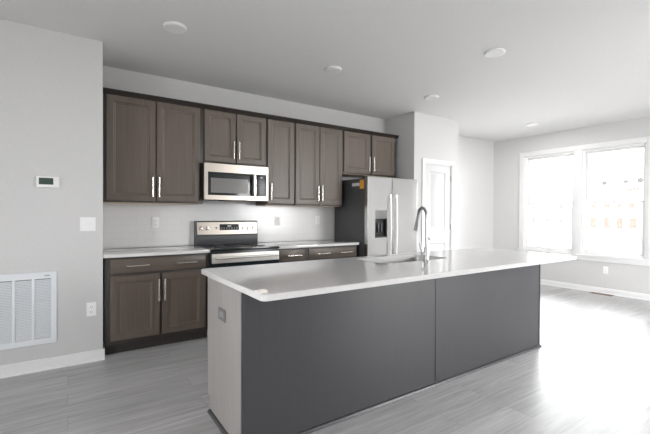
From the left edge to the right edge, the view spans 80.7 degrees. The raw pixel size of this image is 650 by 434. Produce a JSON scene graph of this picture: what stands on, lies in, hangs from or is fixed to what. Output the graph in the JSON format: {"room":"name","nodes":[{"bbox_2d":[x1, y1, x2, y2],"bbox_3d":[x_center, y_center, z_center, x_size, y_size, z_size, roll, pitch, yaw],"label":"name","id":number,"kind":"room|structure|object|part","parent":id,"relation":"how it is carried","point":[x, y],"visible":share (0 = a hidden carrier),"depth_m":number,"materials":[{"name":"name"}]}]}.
{"room":"kitchen","nodes":[
{"label":"kitchen","id":0,"kind":"room"},
{"bbox_2d":[0,19,102,365],"bbox_3d":[-3.693,-0.144,2.715,3.607,2.769,0.932,0,1,-34],"label":"wall","id":1,"kind":"structure","parent":0,"point":[51,82],"depth_m":3.15,"materials":[{"name":"paint"}]},
{"bbox_2d":[0,271,56,350],"bbox_3d":[-2.526,0.738,2.940,0.763,0.588,0.016,0,1,-34],"label":"air vent","id":2,"kind":"object","parent":1,"relation":"in","point":[28,301],"visible":1,"depth_m":3.05,"materials":[{"name":"white metal"}]},
{"bbox_2d":[36,176,59,187],"bbox_3d":[-2.248,-0.284,3.106,0.154,0.090,0.030,0,1,-34],"label":"thermostat","id":3,"kind":"object","parent":1,"relation":"attached to","point":[41,181],"visible":1,"depth_m":3.10,"materials":[{"name":"white plastic"}]},
{"bbox_2d":[0,347,104,378],"bbox_3d":[-3.385,1.199,2.405,3.469,0.092,0.096,0,1,-34],"label":"baseboard","id":4,"kind":"structure","parent":1,"relation":"attached to","point":[27,367],"depth_m":3.13,"materials":[{"name":"white paint"}]},
{"bbox_2d":[80,217,95,230],"bbox_3d":[-2.026,0.061,3.268,0.114,0.118,0.016,0,1,-34],"label":"light switch","id":5,"kind":"object","parent":1,"relation":"attached to","point":[86,223],"visible":1,"depth_m":3.27,"materials":[{"name":"white plastic"}]},
{"bbox_2d":[86,302,95,316],"bbox_3d":[-2.011,0.794,3.292,0.072,0.118,0.009,0,1,-34],"label":"wall outlet","id":6,"kind":"object","parent":1,"relation":"attached to","point":[90,307],"visible":1,"depth_m":3.29,"materials":[{"name":"white plastic"}]},
{"bbox_2d":[103,66,385,248],"bbox_3d":[-0.749,-0.151,5.073,3.911,2.769,0.308,0,1,-34],"label":"wall","id":7,"kind":"structure","parent":0,"point":[124,225],"depth_m":4.49,"materials":[{"name":"white paint"}]},
{"bbox_2d":[103,94,202,204],"bbox_3d":[-1.787,-0.662,3.970,0.956,1.047,0.367,0,1,-34],"label":"upper cabinet","id":8,"kind":"object","parent":7,"relation":"attached to","point":[153,150],"visible":0.9,"depth_m":3.82,"materials":[{"name":"brown wood"}]},
{"bbox_3d":[-1.889,-0.661,3.738,0.432,1.005,0.020,0,1,-34],"label":"door","id":9,"kind":"part","parent":8,"relation":"part of","materials":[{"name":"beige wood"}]},
{"bbox_3d":[-1.811,-0.142,4.007,0.932,0.006,0.292,0,1,-34],"label":"panel","id":10,"kind":"part","parent":8,"relation":"part of","materials":[{"name":"brown wood"}]},
{"bbox_3d":[-1.720,-0.301,3.821,0.014,0.198,0.037,0,1,-34],"label":"handle","id":11,"kind":"part","parent":8,"relation":"part of","materials":[{"name":"silver metal"}]},
{"bbox_3d":[-1.524,-0.662,3.983,0.432,1.005,0.020,0,1,-34],"label":"door","id":12,"kind":"part","parent":8,"relation":"part of","materials":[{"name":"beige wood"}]},
{"bbox_2d":[152,217,158,227],"bbox_3d":[-1.839,0.060,4.151,0.072,0.118,0.009,0,1,-34],"label":"wall outlet","id":13,"kind":"object","parent":7,"relation":"attached to","point":[155,220],"visible":1,"depth_m":4.15,"materials":[{"name":"white plastic"}]},
{"bbox_2d":[203,109,265,166],"bbox_3d":[-1.079,-0.886,4.444,0.747,0.600,0.367,0,1,-34],"label":"upper cabinet","id":14,"kind":"object","parent":7,"relation":"attached to","point":[228,138],"visible":0.91,"depth_m":4.30,"materials":[{"name":"brown wood"}]},
{"bbox_3d":[-1.158,-0.886,4.227,0.350,0.558,0.020,0,1,-34],"label":"door","id":15,"kind":"part","parent":14,"relation":"part of","materials":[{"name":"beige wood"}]},
{"bbox_2d":[202,162,267,201],"bbox_3d":[-1.064,-0.383,4.409,0.757,0.402,0.430,0,1,-34],"label":"microwave","id":16,"kind":"object","parent":14,"relation":"attached to","point":[220,182],"visible":0.98,"depth_m":4.24,"materials":[{"name":"silver metal"}]},
{"bbox_3d":[-1.033,-0.362,4.241,0.538,0.250,0.027,0,1,-34],"label":"door","id":17,"kind":"part","parent":16,"relation":"part of","materials":[{"name":"black glass"}]},
{"bbox_3d":[-0.806,-0.360,4.351,0.035,0.244,0.046,0,1,-34],"label":"handle","id":18,"kind":"part","parent":16,"relation":"part of","materials":[{"name":"silver metal"}]},
{"bbox_3d":[-0.853,-0.886,4.432,0.358,0.558,0.020,0,1,-34],"label":"door","id":19,"kind":"part","parent":14,"relation":"part of","materials":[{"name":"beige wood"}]},
{"bbox_2d":[255,119,293,205],"bbox_3d":[-0.611,-0.663,4.762,0.382,1.047,0.367,0,1,-34],"label":"upper cabinet","id":20,"kind":"object","parent":7,"relation":"attached to","point":[279,134],"visible":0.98,"depth_m":4.65,"materials":[{"name":"brown wood"}]},
{"bbox_3d":[-0.635,-0.143,4.798,0.358,0.006,0.292,0,1,-34],"label":"panel","id":21,"kind":"part","parent":20,"relation":"part of","materials":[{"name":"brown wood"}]},
{"bbox_3d":[-0.535,-0.663,4.649,0.359,1.005,0.020,0,1,-34],"label":"door","id":22,"kind":"part","parent":20,"relation":"part of","materials":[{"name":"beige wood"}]},
{"bbox_2d":[275,217,279,225],"bbox_3d":[-0.618,0.053,4.973,0.072,0.118,0.009,0,1,-34],"label":"wall outlet","id":23,"kind":"object","parent":7,"relation":"attached to","point":[277,219],"visible":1,"depth_m":4.97,"materials":[{"name":"white plastic"}]},
{"bbox_2d":[293,123,341,206],"bbox_3d":[-0.145,-0.664,5.076,0.741,1.047,0.367,0,1,-34],"label":"upper cabinet","id":24,"kind":"object","parent":7,"relation":"attached to","point":[317,150],"visible":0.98,"depth_m":4.93,"materials":[{"name":"brown wood"}]},
{"bbox_3d":[-0.221,-0.663,4.861,0.350,1.005,0.020,0,1,-34],"label":"door","id":25,"kind":"part","parent":24,"relation":"part of","materials":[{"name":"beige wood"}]},
{"bbox_3d":[-0.169,-0.144,5.113,0.717,0.006,0.292,0,1,-34],"label":"panel","id":26,"kind":"part","parent":24,"relation":"part of","materials":[{"name":"brown wood"}]},
{"bbox_3d":[0.080,-0.664,5.063,0.356,1.005,0.020,0,1,-34],"label":"door","id":27,"kind":"part","parent":24,"relation":"part of","materials":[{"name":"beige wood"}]},
{"bbox_2d":[315,216,319,223],"bbox_3d":[-0.105,0.044,5.319,0.072,0.118,0.009,0,1,-34],"label":"wall outlet","id":28,"kind":"object","parent":7,"relation":"attached to","point":[317,218],"visible":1,"depth_m":5.32,"materials":[{"name":"white plastic"}]},
{"bbox_2d":[342,131,393,177],"bbox_3d":[0.564,-0.888,5.551,0.964,0.600,0.367,0,1,-34],"label":"upper cabinet","id":29,"kind":"object","parent":7,"relation":"attached to","point":[362,154],"visible":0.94,"depth_m":5.40,"materials":[{"name":"brown wood"}]},
{"bbox_2d":[103,87,398,138],"bbox_3d":[-0.591,-1.187,4.768,3.832,0.046,0.370,0,1,-34],"label":"crown molding","id":30,"kind":"structure","parent":29,"relation":"attached to","point":[105,90],"depth_m":4.28,"materials":[{"name":"brown wood"}]},
{"bbox_3d":[0.443,-0.888,5.305,0.456,0.558,0.020,0,1,-34],"label":"door","id":31,"kind":"part","parent":29,"relation":"part of","materials":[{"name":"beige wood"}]},
{"bbox_3d":[0.542,-0.592,5.585,0.940,0.006,0.292,0,1,-34],"label":"panel","id":32,"kind":"part","parent":29,"relation":"part of","materials":[{"name":"brown wood"}]},
{"bbox_3d":[0.847,-0.888,5.577,0.436,0.558,0.020,0,1,-34],"label":"door","id":33,"kind":"part","parent":29,"relation":"part of","materials":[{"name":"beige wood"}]},
{"bbox_2d":[0,0,649,141],"bbox_3d":[0.818,-1.578,2.418,10.761,0.150,6.432,0,1,-34],"label":"ceiling","id":34,"kind":"structure","parent":0,"point":[565,64],"depth_m":3.50,"materials":[{"name":"paint"}]},
{"bbox_2d":[163,21,186,33],"bbox_3d":[-1.197,-1.508,3.051,0.180,0.022,0.180,0,1,-34],"label":"recessed light","id":35,"kind":"object","parent":34,"relation":"in","point":[171,26],"visible":1,"depth_m":3.02,"materials":[{"name":"white plastic"}]},
{"bbox_2d":[324,66,341,73],"bbox_3d":[0.082,-1.510,3.930,0.180,0.022,0.180,0,1,-34],"label":"recessed light","id":36,"kind":"object","parent":34,"relation":"in","point":[330,69],"visible":1,"depth_m":3.89,"materials":[{"name":"grey plastic"}]},
{"bbox_2d":[424,95,438,99],"bbox_3d":[1.352,-1.512,4.846,0.180,0.022,0.180,0,1,-34],"label":"recessed light","id":37,"kind":"object","parent":34,"relation":"in","point":[428,97],"visible":1,"depth_m":4.81,"materials":[{"name":"grey plastic"}]},
{"bbox_2d":[484,48,505,57],"bbox_3d":[1.554,-1.498,3.499,0.180,0.022,0.180,0,1,-34],"label":"recessed light","id":38,"kind":"object","parent":34,"relation":"in","point":[496,52],"visible":1,"depth_m":3.47,"materials":[{"name":"grey plastic"}]},
{"bbox_2d":[526,123,537,125],"bbox_3d":[3.397,-1.515,6.277,0.180,0.022,0.180,0,1,-34],"label":"recessed light","id":39,"kind":"object","parent":34,"relation":"in","point":[528,124],"visible":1,"depth_m":6.23,"materials":[{"name":"white plastic"}]},
{"bbox_2d":[0,284,649,433],"bbox_3d":[0.803,1.326,2.446,10.761,0.120,6.432,0,1,-34],"label":"floor","id":40,"kind":"structure","parent":0,"point":[590,372],"depth_m":2.75,"materials":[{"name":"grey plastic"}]},
{"bbox_2d":[103,253,208,354],"bbox_3d":[-1.715,0.798,3.857,0.922,0.883,0.660,0,1,-34],"label":"base cabinet","id":41,"kind":"object","parent":40,"relation":"on","point":[149,301],"visible":0.91,"depth_m":3.59,"materials":[{"name":"brown wood"}]},
{"bbox_3d":[-1.735,0.818,3.503,0.411,0.580,0.020,0,1,-34],"label":"door","id":42,"kind":"part","parent":41,"relation":"part of","materials":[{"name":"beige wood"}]},
{"bbox_3d":[-1.704,0.444,3.485,0.191,0.014,0.037,0,1,-34],"label":"handle","id":43,"kind":"part","parent":41,"relation":"part of","materials":[{"name":"silver metal"}]},
{"bbox_2d":[103,245,209,257],"bbox_3d":[-1.721,0.341,3.855,0.934,0.030,0.638,0,1,-34],"label":"countertop","id":44,"kind":"structure","parent":41,"relation":"on","point":[186,249],"depth_m":3.72,"materials":[{"name":"white stone"}]},
{"bbox_3d":[-1.552,0.442,3.622,0.849,0.127,0.020,0,1,-34],"label":"drawer","id":45,"kind":"part","parent":41,"relation":"part of","materials":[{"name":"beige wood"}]},
{"bbox_3d":[-1.556,0.683,3.587,0.014,0.204,0.037,0,1,-34],"label":"handle","id":46,"kind":"part","parent":41,"relation":"part of","materials":[{"name":"silver metal"}]},
{"bbox_3d":[-1.512,0.683,3.617,0.014,0.204,0.037,0,1,-34],"label":"handle","id":47,"kind":"part","parent":41,"relation":"part of","materials":[{"name":"silver metal"}]},
{"bbox_3d":[-1.376,0.818,3.745,0.411,0.580,0.020,0,1,-34],"label":"door","id":48,"kind":"part","parent":41,"relation":"part of","materials":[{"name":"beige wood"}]},
{"bbox_3d":[-1.345,0.443,3.726,0.194,0.014,0.037,0,1,-34],"label":"handle","id":49,"kind":"part","parent":41,"relation":"part of","materials":[{"name":"silver metal"}]},
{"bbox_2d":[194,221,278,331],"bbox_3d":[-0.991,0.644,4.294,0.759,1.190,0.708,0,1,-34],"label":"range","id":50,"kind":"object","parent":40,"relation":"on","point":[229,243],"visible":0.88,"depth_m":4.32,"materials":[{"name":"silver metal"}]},
{"bbox_3d":[-1.144,0.131,4.522,0.724,0.140,0.025,0,1,-34],"label":"control panel","id":51,"kind":"part","parent":50,"relation":"part of","materials":[{"name":"silver metal"}]},
{"bbox_2d":[196,243,278,251],"bbox_3d":[-0.980,0.333,4.278,0.759,0.023,0.570,0,1,-34],"label":"cooktop","id":52,"kind":"object","parent":50,"relation":"in","point":[213,247],"depth_m":4.18,"materials":[{"name":"black glass"}]},
{"bbox_3d":[-0.837,0.696,4.065,0.752,0.643,0.040,0,1,-34],"label":"oven door","id":53,"kind":"part","parent":50,"relation":"part of","materials":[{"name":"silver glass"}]},
{"bbox_3d":[-0.807,0.415,4.021,0.698,0.026,0.056,0,1,-34],"label":"handle","id":54,"kind":"part","parent":50,"relation":"part of","materials":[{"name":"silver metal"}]},
{"bbox_2d":[278,248,305,262],"bbox_3d":[-0.532,0.797,4.654,0.371,0.883,0.660,0,1,-34],"label":"base cabinet","id":55,"kind":"object","parent":40,"relation":"on","point":[290,254],"visible":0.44,"depth_m":4.40,"materials":[{"name":"brown wood"}]},
{"bbox_2d":[306,245,356,260],"bbox_3d":[-0.060,0.796,4.972,0.764,0.883,0.660,0,1,-34],"label":"base cabinet","id":56,"kind":"object","parent":40,"relation":"on","point":[347,251],"visible":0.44,"depth_m":4.71,"materials":[{"name":"brown wood"}]},
{"bbox_2d":[258,239,358,248],"bbox_3d":[-0.217,0.339,4.868,1.158,0.030,0.638,0,1,-34],"label":"countertop","id":57,"kind":"structure","parent":56,"relation":"on","point":[308,243],"depth_m":4.71,"materials":[{"name":"white stone"}]},
{"bbox_2d":[207,264,541,433],"bbox_3d":[0.644,0.818,3.131,3.075,0.882,0.679,0,1,-34],"label":"kitchen island","id":58,"kind":"object","parent":40,"relation":"on","point":[305,364],"visible":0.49,"depth_m":2.45,"materials":[{"name":"grey wood"}]},
{"bbox_3d":[-0.593,1.252,2.236,0.018,0.019,0.566,0,1,-34],"label":"shoe molding","id":59,"kind":"part","parent":58,"relation":"part of","materials":[{"name":"grey laminate"}]},
{"bbox_2d":[218,307,225,322],"bbox_3d":[-0.615,0.580,2.276,0.009,0.072,0.118,0,1,-34],"label":"island outlet","id":60,"kind":"object","parent":58,"relation":"attached to","point":[221,312],"visible":1,"depth_m":2.26,"materials":[{"name":"grey plastic"}]},
{"bbox_3d":[-0.600,0.819,2.280,0.020,0.882,0.586,0,1,-34],"label":"panel","id":61,"kind":"part","parent":58,"relation":"part of","materials":[{"name":"beige wood"}]},
{"bbox_3d":[-0.435,0.823,2.024,0.013,0.882,0.022,0,1,-34],"label":"corner trim","id":62,"kind":"part","parent":58,"relation":"part of","materials":[{"name":"grey laminate"}]},
{"bbox_3d":[0.196,0.822,2.452,1.512,0.882,0.018,0,1,-34],"label":"seating panel","id":63,"kind":"part","parent":58,"relation":"part of","materials":[{"name":"grey laminate"}]},
{"bbox_2d":[201,248,576,300],"bbox_3d":[0.730,0.361,2.994,3.095,0.030,0.977,0,1,-34],"label":"island countertop","id":64,"kind":"structure","parent":58,"relation":"on","point":[286,280],"depth_m":2.49,"materials":[{"name":"white stone"}]},
{"bbox_2d":[370,258,432,263],"bbox_3d":[0.644,0.475,3.177,0.763,0.202,0.406,0,1,-34],"label":"sink","id":65,"kind":"object","parent":64,"relation":"in","point":[402,259],"visible":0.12,"depth_m":3.40,"materials":[{"name":"silver metal"}]},
{"bbox_2d":[413,206,429,261],"bbox_3d":[0.774,0.130,3.066,0.091,0.431,0.223,0,1,1],"label":"faucet","id":66,"kind":"object","parent":64,"relation":"on","point":[425,253],"visible":1,"depth_m":2.97,"materials":[{"name":"silver metal"}]},
{"bbox_3d":[0.774,0.077,3.055,0.025,0.325,0.176,0,1,-14],"label":"spout","id":67,"kind":"part","parent":66,"relation":"part of","materials":[{"name":"silver metal"}]},
{"bbox_3d":[0.753,0.249,2.970,0.056,0.100,0.026,0,1,-20],"label":"lever","id":68,"kind":"part","parent":66,"relation":"part of","materials":[{"name":"silver metal"}]},
{"bbox_3d":[0.827,1.253,2.861,3.075,0.019,0.018,0,1,-34],"label":"shoe molding","id":69,"kind":"part","parent":58,"relation":"part of","materials":[{"name":"grey laminate"}]},
{"bbox_3d":[1.450,0.820,3.297,1.493,0.882,0.018,0,1,-34],"label":"seating panel","id":70,"kind":"part","parent":58,"relation":"part of","materials":[{"name":"grey laminate"}]},
{"bbox_3d":[2.076,0.819,3.715,0.013,0.882,0.022,0,1,-34],"label":"corner trim","id":71,"kind":"part","parent":58,"relation":"part of","materials":[{"name":"grey laminate"}]},
{"bbox_2d":[334,176,416,256],"bbox_3d":[0.726,0.354,5.410,0.905,1.768,0.781,0,1,-34],"label":"refrigerator","id":72,"kind":"object","parent":40,"relation":"on","point":[379,214],"visible":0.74,"depth_m":5.10,"materials":[{"name":"grey metal"}]},
{"bbox_3d":[0.700,0.325,5.017,0.422,1.692,0.062,0,1,-34],"label":"freezer door","id":73,"kind":"part","parent":72,"relation":"part of","materials":[{"name":"silver metal"}]},
{"bbox_3d":[0.722,-0.032,5.019,0.208,0.110,0.052,0,1,-34],"label":"dispenser panel","id":74,"kind":"part","parent":72,"relation":"part of","materials":[{"name":"grey plastic"}]},
{"bbox_3d":[0.864,0.154,5.059,0.024,0.909,0.050,0,1,-34],"label":"handle","id":75,"kind":"part","parent":72,"relation":"part of","materials":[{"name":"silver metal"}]},
{"bbox_3d":[0.954,0.154,5.119,0.024,0.909,0.050,0,1,-34],"label":"handle","id":76,"kind":"part","parent":72,"relation":"part of","materials":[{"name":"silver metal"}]},
{"bbox_3d":[1.079,0.325,5.272,0.474,1.692,0.062,0,1,-34],"label":"door","id":77,"kind":"part","parent":72,"relation":"part of","materials":[{"name":"silver metal"}]},
{"bbox_2d":[589,292,614,295],"bbox_3d":[4.473,1.246,6.187,0.120,0.006,0.320,0,1,-34],"label":"floor vent","id":78,"kind":"object","parent":40,"relation":"in","point":[589,292],"visible":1,"depth_m":6.15,"materials":[{"name":"brown metal"}]},
{"bbox_2d":[386,111,457,251],"bbox_3d":[1.454,-0.150,6.200,1.003,2.769,0.895,0,1,-34],"label":"wall","id":79,"kind":"structure","parent":0,"point":[421,135],"depth_m":5.74,"materials":[{"name":"paint"}]},
{"bbox_2d":[425,164,450,250],"bbox_3d":[1.736,0.215,5.849,0.611,2.023,0.104,0,1,-34],"label":"door","id":80,"kind":"structure","parent":79,"relation":"in","point":[437,177],"depth_m":5.87,"materials":[{"name":"grey paint"}]},
{"bbox_2d":[421,158,454,251],"bbox_3d":[1.699,0.185,5.891,0.738,2.106,0.137,0,1,-34],"label":"trim","id":81,"kind":"structure","parent":79,"relation":"attached to","point":[424,160],"depth_m":5.93,"materials":[{"name":"white paint"}]},
{"bbox_2d":[457,135,493,248],"bbox_3d":[2.603,-0.156,7.398,2.240,2.769,0.190,0,1,-34],"label":"wall","id":82,"kind":"structure","parent":0,"point":[475,156],"depth_m":7.52,"materials":[{"name":"paint"}]},
{"bbox_2d":[493,116,649,293],"bbox_3d":[5.223,-0.123,5.378,0.150,2.769,6.089,0,1,-34],"label":"wall","id":83,"kind":"structure","parent":0,"point":[624,277],"depth_m":6.78,"materials":[{"name":"paint"}]},
{"bbox_2d":[524,151,574,252],"bbox_3d":[4.120,-0.259,7.006,0.100,1.773,0.885,0,1,-34],"label":"window","id":84,"kind":"structure","parent":83,"relation":"in","point":[528,160],"depth_m":7.10,"materials":[{"name":"white plastic"}]},
{"bbox_3d":[4.105,0.164,7.002,0.030,0.868,0.815,0,1,-34],"label":"sash","id":85,"kind":"part","parent":84,"relation":"part of","materials":[{"name":"glass"}]},
{"bbox_3d":[4.139,-0.672,7.013,0.030,0.876,0.815,0,1,-34],"label":"sash","id":86,"kind":"part","parent":84,"relation":"part of","materials":[{"name":"white glass"}]},
{"bbox_2d":[517,249,649,265],"bbox_3d":[4.325,0.679,6.560,0.080,0.099,2.085,0,1,-34],"label":"trim","id":87,"kind":"structure","parent":83,"relation":"attached to","point":[622,260],"depth_m":6.21,"materials":[{"name":"white paint"}]},
{"bbox_2d":[519,136,649,259],"bbox_3d":[4.344,-0.286,6.560,0.047,1.878,2.045,0,1,-34],"label":"trim","id":88,"kind":"structure","parent":83,"relation":"attached to","point":[578,169],"depth_m":6.54,"materials":[{"name":"white paint"}]},
{"bbox_2d":[540,279,649,300],"bbox_3d":[5.143,1.215,5.341,0.026,0.092,6.089,0,1,-34],"label":"baseboard","id":89,"kind":"structure","parent":83,"relation":"attached to","point":[621,293],"depth_m":6.31,"materials":[{"name":"white paint"}]},
{"bbox_2d":[603,266,607,273],"bbox_3d":[4.562,0.865,6.218,0.009,0.118,0.072,0,1,-34],"label":"wall outlet","id":90,"kind":"object","parent":83,"relation":"attached to","point":[605,269],"visible":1,"depth_m":6.22,"materials":[{"name":"white plastic"}]},
{"bbox_2d":[582,143,646,258],"bbox_3d":[4.673,-0.248,6.185,0.100,1.773,0.885,0,1,-34],"label":"window","id":91,"kind":"structure","parent":83,"relation":"in","point":[585,188],"depth_m":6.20,"materials":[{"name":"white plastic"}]},
{"bbox_3d":[4.658,0.175,6.181,0.030,0.868,0.815,0,1,-34],"label":"sash","id":92,"kind":"part","parent":91,"relation":"part of","materials":[{"name":"white plastic"}]},
{"bbox_3d":[4.692,-0.661,6.192,0.030,0.876,0.815,0,1,-34],"label":"sash","id":93,"kind":"part","parent":91,"relation":"part of","materials":[{"name":"white glass"}]},
{"label":"outside","id":94,"kind":"structure","parent":0,"visible":0},
{"bbox_3d":[74.322,7.272,68.229,180.500,0.500,270.000,0,1,-34],"label":"ground","id":95,"kind":"structure","parent":94,"visible":0},
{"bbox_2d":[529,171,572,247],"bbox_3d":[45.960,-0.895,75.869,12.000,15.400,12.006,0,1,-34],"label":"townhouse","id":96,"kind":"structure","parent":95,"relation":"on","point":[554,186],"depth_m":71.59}
]}

